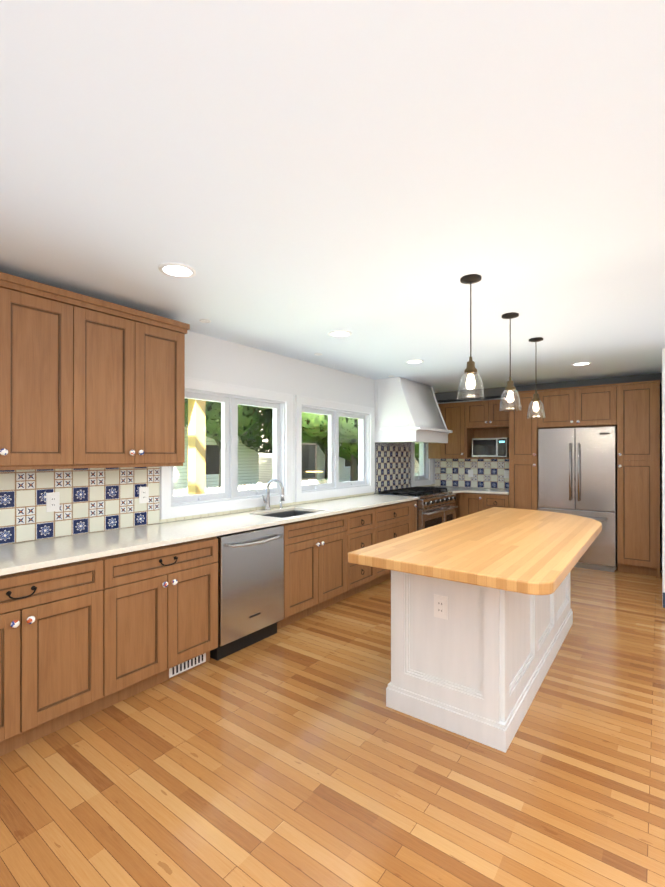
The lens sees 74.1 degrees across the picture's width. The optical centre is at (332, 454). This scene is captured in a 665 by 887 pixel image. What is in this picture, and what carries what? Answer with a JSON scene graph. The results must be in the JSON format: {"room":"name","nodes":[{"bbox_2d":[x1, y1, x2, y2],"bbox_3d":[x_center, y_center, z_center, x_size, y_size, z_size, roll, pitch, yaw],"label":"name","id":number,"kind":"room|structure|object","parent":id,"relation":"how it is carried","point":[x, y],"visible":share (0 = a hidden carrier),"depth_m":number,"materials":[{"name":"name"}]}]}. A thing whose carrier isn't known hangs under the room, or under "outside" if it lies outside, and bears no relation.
{"room":"kitchen","nodes":[
{"label":"kitchen","id":0,"kind":"room"},
{"bbox_2d":[3,331,434,544],"bbox_3d":[-1.079,0.223,3.814,0.160,2.440,9.520,0,0,37],"label":"wall","id":1,"kind":"structure","parent":0,"point":[214,359],"depth_m":4.33,"materials":[{"name":"white paint"}]},
{"bbox_2d":[0,276,87,467],"bbox_3d":[-1.840,-0.415,2.381,0.328,0.960,0.814,0,0,37],"label":"upper cabinet","id":2,"kind":"object","parent":1,"relation":"attached to","point":[44,334],"depth_m":2.44,"materials":[{"name":"brown wood"}]},
{"bbox_2d":[0,467,159,544],"bbox_3d":[-1.781,0.296,2.727,0.009,0.459,1.559,0,0,37],"label":"tile backsplash","id":3,"kind":"structure","parent":1,"relation":"attached to","point":[97,499],"depth_m":2.87,"materials":[{"name":"tile"}]},
{"bbox_2d":[46,492,59,511],"bbox_3d":[-1.749,0.300,2.756,0.007,0.120,0.075,0,0,37],"label":"electrical outlet plate","id":4,"kind":"object","parent":3,"relation":"attached to","point":[52,501],"visible":1,"depth_m":2.75,"materials":[{"name":"white plastic"}]},
{"bbox_2d":[139,487,148,503],"bbox_3d":[-1.387,0.301,3.243,0.007,0.120,0.075,0,0,37],"label":"electrical outlet plate","id":5,"kind":"object","parent":3,"relation":"attached to","point":[143,494],"visible":1,"depth_m":3.24,"materials":[{"name":"white plastic"}]},
{"bbox_2d":[88,300,187,467],"bbox_3d":[-1.433,-0.414,2.928,0.328,0.960,0.814,0,0,37],"label":"upper cabinet","id":6,"kind":"object","parent":1,"relation":"attached to","point":[88,381],"depth_m":2.85,"materials":[{"name":"brown wood"}]},
{"bbox_2d":[160,376,292,519],"bbox_3d":[-0.927,-0.060,3.994,0.189,1.115,1.490,0,0,37],"label":"casement windows","id":7,"kind":"structure","parent":1,"relation":"in","point":[230,398],"depth_m":3.96,"materials":[{"name":"white wood"}]},
{"bbox_2d":[160,492,373,522],"bbox_3d":[-0.380,0.515,4.611,0.009,0.029,3.135,0,0,37],"label":"tile backsplash","id":8,"kind":"structure","parent":1,"relation":"attached to","point":[226,512],"depth_m":4.08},
{"bbox_2d":[295,395,374,501],"bbox_3d":[0.019,-0.057,5.266,0.189,1.115,1.560,0,0,37],"label":"casement windows","id":9,"kind":"structure","parent":1,"relation":"in","point":[334,411],"depth_m":5.23,"materials":[{"name":"white wood"}]},
{"bbox_2d":[374,442,410,493],"bbox_3d":[0.881,0.188,6.307,0.009,0.689,1.080,0,0,37],"label":"tile backsplash","id":10,"kind":"structure","parent":1,"relation":"attached to","point":[392,466],"depth_m":6.26,"materials":[{"name":"tile"}]},
{"bbox_2d":[375,377,452,443],"bbox_3d":[1.135,-0.575,6.097,0.669,0.841,1.076,0,0,37],"label":"range hood","id":11,"kind":"object","parent":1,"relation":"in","point":[407,411],"visible":0.98,"depth_m":5.79,"materials":[{"name":"white"}]},
{"bbox_2d":[411,444,432,486],"bbox_3d":[1.368,-0.053,7.079,0.189,1.115,0.730,0,0,37],"label":"casement window","id":12,"kind":"structure","parent":1,"relation":"in","point":[425,475],"depth_m":7.25,"materials":[{"name":"white wood"}]},
{"bbox_2d":[419,459,435,486],"bbox_3d":[1.471,0.305,7.083,0.030,0.458,0.870,0,0,37],"label":"tile backsplash","id":13,"kind":"structure","parent":1,"relation":"attached to","point":[435,459],"depth_m":7.44,"materials":[{"name":"grey tile"}]},
{"bbox_2d":[0,566,664,886],"bbox_3d":[1.472,1.464,1.914,6.200,0.050,9.200,0,0,37],"label":"floor","id":14,"kind":"structure","parent":0,"point":[299,753],"depth_m":1.96,"materials":[{"name":"brown wood"}]},
{"bbox_2d":[0,555,119,755],"bbox_3d":[-1.705,1.002,2.297,0.620,0.875,0.846,0,0,37],"label":"base cabinet","id":15,"kind":"object","parent":14,"relation":"on","point":[92,623],"depth_m":2.22,"materials":[{"name":"brown wood"}]},
{"bbox_2d":[0,495,418,574],"bbox_3d":[-0.580,0.543,3.803,0.650,0.030,4.670,0,0,37],"label":"countertop","id":16,"kind":"structure","parent":15,"relation":"on","point":[15,558],"depth_m":2.81,"materials":[{"name":"white stone"}]},
{"bbox_2d":[262,479,283,510],"bbox_3d":[-0.553,0.380,4.115,0.239,0.298,0.093,0,0,37],"label":"faucet","id":17,"kind":"object","parent":16,"relation":"on","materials":[{"name":"silver metal"}]},
{"bbox_2d":[264,507,327,518],"bbox_3d":[-0.398,0.667,4.017,0.428,0.240,0.628,0,0,37],"label":"sink","id":18,"kind":"object","parent":16,"relation":"in","point":[295,513],"depth_m":4.22,"materials":[{"name":"grey metal"}]},
{"bbox_2d":[120,535,219,700],"bbox_3d":[-1.281,1.003,2.867,0.620,0.875,0.842,0,0,37],"label":"base cabinet","id":19,"kind":"object","parent":14,"relation":"on","point":[169,595],"depth_m":2.71,"materials":[{"name":"brown wood"}]},
{"bbox_2d":[210,525,283,660],"bbox_3d":[-0.798,1.008,3.443,0.668,0.868,0.630,0,0,37],"label":"dishwasher","id":20,"kind":"object","parent":14,"relation":"on","point":[250,587],"visible":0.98,"depth_m":3.23,"materials":[{"name":"silver metal"}]},
{"bbox_2d":[236,523,291,629],"bbox_3d":[-0.834,1.004,3.469,0.620,0.875,0.792,0,0,37],"label":"base cabinet","id":21,"kind":"object","parent":14,"relation":"on","point":[287,620],"depth_m":3.59,"materials":[{"name":"brown wood"}]},
{"bbox_2d":[292,511,351,622],"bbox_3d":[-0.367,1.005,4.097,0.620,0.875,0.908,0,0,37],"label":"base cabinet","id":22,"kind":"object","parent":14,"relation":"on","point":[321,544],"depth_m":3.93,"materials":[{"name":"brown wood"}]},
{"bbox_2d":[352,507,375,594],"bbox_3d":[0.034,1.006,4.636,0.620,0.875,0.605,0,0,37],"label":"base cabinet","id":23,"kind":"object","parent":14,"relation":"on","point":[363,522],"depth_m":4.52,"materials":[{"name":"brown wood"}]},
{"bbox_2d":[376,499,415,584],"bbox_3d":[0.460,1.008,5.209,0.620,0.875,0.896,0,0,37],"label":"base cabinet","id":24,"kind":"object","parent":14,"relation":"on","point":[395,520],"depth_m":5.01,"materials":[{"name":"brown wood"}]},
{"bbox_2d":[416,499,416,530],"bbox_3d":[0.750,1.008,5.599,0.620,0.875,0.188,0,0,37],"label":"base cabinet","id":25,"kind":"object","parent":14,"relation":"on","point":[416,499],"depth_m":5.47,"materials":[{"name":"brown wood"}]},
{"bbox_2d":[376,486,457,530],"bbox_3d":[1.193,0.967,6.082,0.738,0.960,1.085,0,0,37],"label":"range","id":26,"kind":"object","parent":14,"relation":"on","point":[435,506],"visible":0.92,"depth_m":5.83,"materials":[{"name":"silver metal"}]},
{"bbox_2d":[453,492,475,518],"bbox_3d":[1.834,1.012,7.036,0.663,0.874,0.500,0,0,37],"label":"base cabinet","id":27,"kind":"object","parent":14,"relation":"on","point":[466,505],"depth_m":6.49,"materials":[{"name":"brown wood"}]},
{"bbox_2d":[432,486,507,495],"bbox_3d":[2.017,0.550,6.691,1.370,0.030,0.865,0,0,37],"label":"countertop","id":28,"kind":"structure","parent":27,"relation":"on","point":[467,491],"depth_m":6.45,"materials":[{"name":"white stone"}]},
{"bbox_2d":[386,571,572,752],"bbox_3d":[1.176,1.001,3.133,0.658,0.880,2.028,0,0,37],"label":"kitchen island","id":29,"kind":"object","parent":14,"relation":"on","point":[481,617],"depth_m":2.35,"materials":[{"name":"white wood"}]},
{"bbox_2d":[348,507,601,598],"bbox_3d":[1.200,0.534,2.982,0.954,0.051,2.495,0,0,37],"label":"island countertop","id":30,"kind":"structure","parent":29,"relation":"on","point":[518,551],"depth_m":2.34,"materials":[{"name":"beige wood"}]},
{"bbox_2d":[504,390,543,509],"bbox_3d":[2.780,0.295,6.275,0.388,2.304,0.635,0,0,37],"label":"tall cabinet","id":31,"kind":"object","parent":14,"relation":"on","point":[522,432],"depth_m":6.03,"materials":[{"name":"brown wood"}]},
{"bbox_2d":[538,426,617,571],"bbox_3d":[3.268,0.554,5.854,0.870,1.785,0.707,0,0,37],"label":"refrigerator","id":32,"kind":"object","parent":14,"relation":"on","point":[577,471],"visible":0.81,"depth_m":5.55,"materials":[{"name":"silver metal"}]},
{"bbox_2d":[616,380,659,577],"bbox_3d":[3.825,0.294,5.498,0.420,2.304,0.635,0,0,37],"label":"tall cabinet","id":33,"kind":"object","parent":14,"relation":"on","point":[630,411],"depth_m":5.25,"materials":[{"name":"brown wood"}]},
{"bbox_2d":[0,0,664,392],"bbox_3d":[1.472,-1.051,1.919,6.520,0.100,9.520,0,0,37],"label":"ceiling","id":34,"kind":"structure","parent":0,"point":[304,178],"depth_m":1.58,"materials":[{"name":"white paint"}]},
{"bbox_2d":[158,262,195,277],"bbox_3d":[-0.842,-0.996,2.393,0.194,0.008,0.194,0,0,37],"label":"recessed light","id":35,"kind":"object","parent":34,"relation":"in","point":[176,270],"visible":1,"depth_m":2.38,"materials":[{"name":"white plastic"}]},
{"bbox_2d":[199,319,210,322],"bbox_3d":[-0.953,-0.994,3.299,0.084,0.008,0.084,0,0,37],"label":"recessed light","id":36,"kind":"object","parent":34,"relation":"in","point":[204,320],"visible":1,"depth_m":3.29,"materials":[{"name":"white plastic"}]},
{"bbox_2d":[328,330,351,336],"bbox_3d":[0.061,-0.993,3.641,0.194,0.008,0.194,0,0,37],"label":"recessed light","id":37,"kind":"object","parent":34,"relation":"in","point":[339,333],"visible":0.98,"depth_m":3.63,"materials":[{"name":"white plastic"}]},
{"bbox_2d":[405,359,423,363],"bbox_3d":[0.881,-0.991,4.726,0.194,0.008,0.194,0,0,37],"label":"recessed light","id":38,"kind":"object","parent":34,"relation":"in","point":[414,361],"visible":0.96,"depth_m":4.72,"materials":[{"name":"white plastic"}]},
{"bbox_2d":[457,274,484,399],"bbox_3d":[0.786,-0.657,2.503,0.151,0.684,0.151,0,0,37],"label":"pendant light","id":39,"kind":"object","parent":34,"relation":"hanging from","point":[470,369],"visible":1,"depth_m":2.49,"materials":[{"name":"black"}]},
{"bbox_2d":[499,312,521,410],"bbox_3d":[1.275,-0.656,3.161,0.151,0.684,0.151,0,0,37],"label":"pendant light","id":40,"kind":"object","parent":34,"relation":"hanging from","point":[510,388],"visible":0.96,"depth_m":3.15,"materials":[{"name":"black"}]},
{"bbox_2d":[527,337,545,418],"bbox_3d":[1.765,-0.655,3.819,0.151,0.684,0.151,0,0,37],"label":"pendant light","id":41,"kind":"object","parent":34,"relation":"hanging from","point":[536,399],"visible":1,"depth_m":3.80,"materials":[{"name":"black"}]},
{"bbox_2d":[571,362,591,365],"bbox_3d":[2.736,-0.991,4.842,0.194,0.008,0.194,0,0,37],"label":"recessed light","id":42,"kind":"object","parent":34,"relation":"in","point":[580,363],"visible":0.96,"depth_m":4.82,"materials":[{"name":"white plastic"}]},
{"bbox_2d":[434,373,661,402],"bbox_3d":[2.876,-0.929,6.420,3.078,0.124,0.299,0,0,37],"label":"strip","id":43,"kind":"object","parent":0,"point":[493,393],"visible":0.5,"depth_m":6.17,"materials":[{"name":"grey"}]},
{"bbox_2d":[438,386,661,566],"bbox_3d":[4.329,0.226,5.624,6.360,2.440,0.160,0,0,37],"label":"wall","id":44,"kind":"structure","parent":0,"point":[660,462],"depth_m":5.63,"materials":[{"name":"white paint"}]},
{"bbox_2d":[428,404,443,458],"bbox_3d":[1.771,-0.365,7.211,0.282,0.880,0.342,0,0,37],"label":"upper cabinet","id":45,"kind":"object","parent":44,"relation":"attached to","point":[435,450],"depth_m":7.06,"materials":[{"name":"brown wood"}]},
{"bbox_2d":[444,402,475,458],"bbox_3d":[1.997,-0.365,7.044,0.409,0.880,0.342,0,0,37],"label":"upper cabinet","id":46,"kind":"object","parent":44,"relation":"attached to","point":[459,445],"depth_m":6.89,"materials":[{"name":"brown wood"}]},
{"bbox_2d":[472,438,508,457],"bbox_3d":[2.428,-0.093,6.730,0.520,0.296,0.315,0,0,37],"label":"microwave","id":47,"kind":"object","parent":46,"relation":"in","point":[490,447],"visible":0.83,"depth_m":6.61,"materials":[{"name":"silver metal"}]},
{"bbox_2d":[436,459,508,488],"bbox_3d":[2.276,0.305,7.038,1.373,0.458,0.018,0,0,37],"label":"tile backsplash","id":48,"kind":"structure","parent":44,"relation":"attached to","point":[488,473],"depth_m":7.05,"materials":[{"name":"tile"}]},
{"bbox_2d":[468,470,472,476],"bbox_3d":[2.219,0.309,7.077,0.080,0.120,0.006,0,0,37],"label":"electrical outlet plate","id":49,"kind":"object","parent":48,"relation":"attached to","point":[470,473],"visible":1,"depth_m":7.08,"materials":[{"name":"white plastic"}]},
{"bbox_2d":[504,470,508,477],"bbox_3d":[2.669,0.309,6.742,0.080,0.120,0.006,0,0,37],"label":"electrical outlet plate","id":50,"kind":"object","parent":48,"relation":"attached to","point":[506,473],"visible":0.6,"depth_m":6.74,"materials":[{"name":"white plastic"}]},
{"bbox_2d":[468,400,495,427],"bbox_3d":[2.318,-0.611,6.806,0.428,0.390,0.342,0,0,37],"label":"upper cabinet","id":51,"kind":"object","parent":44,"relation":"attached to","point":[481,414],"depth_m":6.65,"materials":[{"name":"brown wood"}]},
{"bbox_2d":[496,399,503,427],"bbox_3d":[2.555,-0.611,6.629,0.428,0.390,0.342,0,0,37],"label":"upper cabinet","id":52,"kind":"object","parent":44,"relation":"attached to","point":[499,414],"depth_m":6.50,"materials":[{"name":"brown wood"}]},
{"bbox_2d":[540,386,583,428],"bbox_3d":[3.142,-0.605,6.008,0.515,0.504,0.635,0,0,37],"label":"upper cabinet","id":53,"kind":"object","parent":44,"relation":"attached to","point":[564,407],"depth_m":5.73,"materials":[{"name":"brown wood"}]},
{"bbox_2d":[584,384,615,426],"bbox_3d":[3.449,-0.606,5.779,0.515,0.504,0.635,0,0,37],"label":"upper cabinet","id":54,"kind":"object","parent":44,"relation":"attached to","point":[599,400],"depth_m":5.48,"materials":[{"name":"brown wood"}]},
{"bbox_2d":[662,348,664,598],"bbox_3d":[3.705,0.225,4.851,0.120,2.440,1.825,0,0,37],"label":"wall","id":55,"kind":"structure","parent":0,"point":[663,469],"depth_m":4.15,"materials":[{"name":"white paint"}]},
{"bbox_3d":[5.021,0.223,3.873,3.160,2.440,1.825,0,0,37],"label":"wall","id":56,"kind":"structure","parent":0,"visible":0},
{"bbox_2d":[663,592,664,607],"bbox_3d":[4.359,1.371,3.215,3.118,0.139,0.015,0,0,37],"label":"baseboard","id":57,"kind":"structure","parent":56,"relation":"attached to","point":[663,600],"depth_m":4.14,"materials":[{"name":"blue"}]},
{"label":"outside","id":58,"kind":"structure","parent":0,"visible":0},
{"bbox_3d":[-17.638,2.251,31.825,59.830,0.100,90.000,0,0,37],"label":"ground","id":59,"kind":"structure","parent":58,"visible":0},
{"bbox_2d":[188,399,205,494],"bbox_3d":[-2.336,0.509,4.436,2.480,3.270,4.300,0,0,37],"label":"pergola","id":60,"kind":"object","parent":59,"relation":"on","point":[198,481],"depth_m":6.17,"materials":[{"name":"brown wood"}]},
{"bbox_2d":[174,409,258,495],"bbox_3d":[-8.964,-1.965,18.218,8.600,8.275,9.300,0,0,37],"label":"house","id":61,"kind":"structure","parent":59,"relation":"on","point":[181,482],"depth_m":17.36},
{"bbox_2d":[185,398,267,487],"bbox_3d":[-3.865,-2.472,14.241,9.246,9.273,8.602,0,0,37],"label":"tree","id":62,"kind":"object","parent":59,"relation":"on","point":[213,428],"depth_m":13.31,"materials":[{"name":"green plant"}]},
{"bbox_2d":[240,406,347,479],"bbox_3d":[0.186,-2.838,20.744,9.439,10.032,9.927,0,0,37],"label":"tree","id":63,"kind":"object","parent":59,"relation":"on","point":[267,417],"depth_m":18.34,"materials":[{"name":"green plant"}]},
{"bbox_2d":[174,471,418,495],"bbox_3d":[5.345,1.523,23.210,0.100,1.320,39.700,0,0,37],"label":"fence","id":64,"kind":"object","parent":59,"relation":"on","point":[218,489],"depth_m":12.96,"materials":[{"name":"grey"}]},
{"bbox_2d":[259,411,357,488],"bbox_3d":[-3.563,-2.403,30.091,9.100,9.200,10.800,0,0,37],"label":"house","id":65,"kind":"structure","parent":59,"relation":"on","point":[268,474],"depth_m":26.54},
{"bbox_2d":[302,443,322,479],"bbox_3d":[-0.840,0.934,12.252,1.452,2.469,0.970,0,0,37],"label":"basketball hoop","id":66,"kind":"object","parent":59,"relation":"on","point":[306,468],"depth_m":12.12,"materials":[{"name":"grey"}]},
{"bbox_2d":[265,412,418,480],"bbox_3d":[0.918,-1.561,16.140,6.607,7.458,6.610,0,0,37],"label":"tree","id":67,"kind":"object","parent":59,"relation":"on","point":[351,424],"depth_m":15.14,"materials":[{"name":"green plant"}]},
{"bbox_2d":[415,458,418,475],"bbox_3d":[7.312,-1.815,36.335,7.100,8.050,9.800,0,0,37],"label":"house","id":68,"kind":"structure","parent":59,"relation":"on","point":[416,466],"depth_m":31.67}
]}

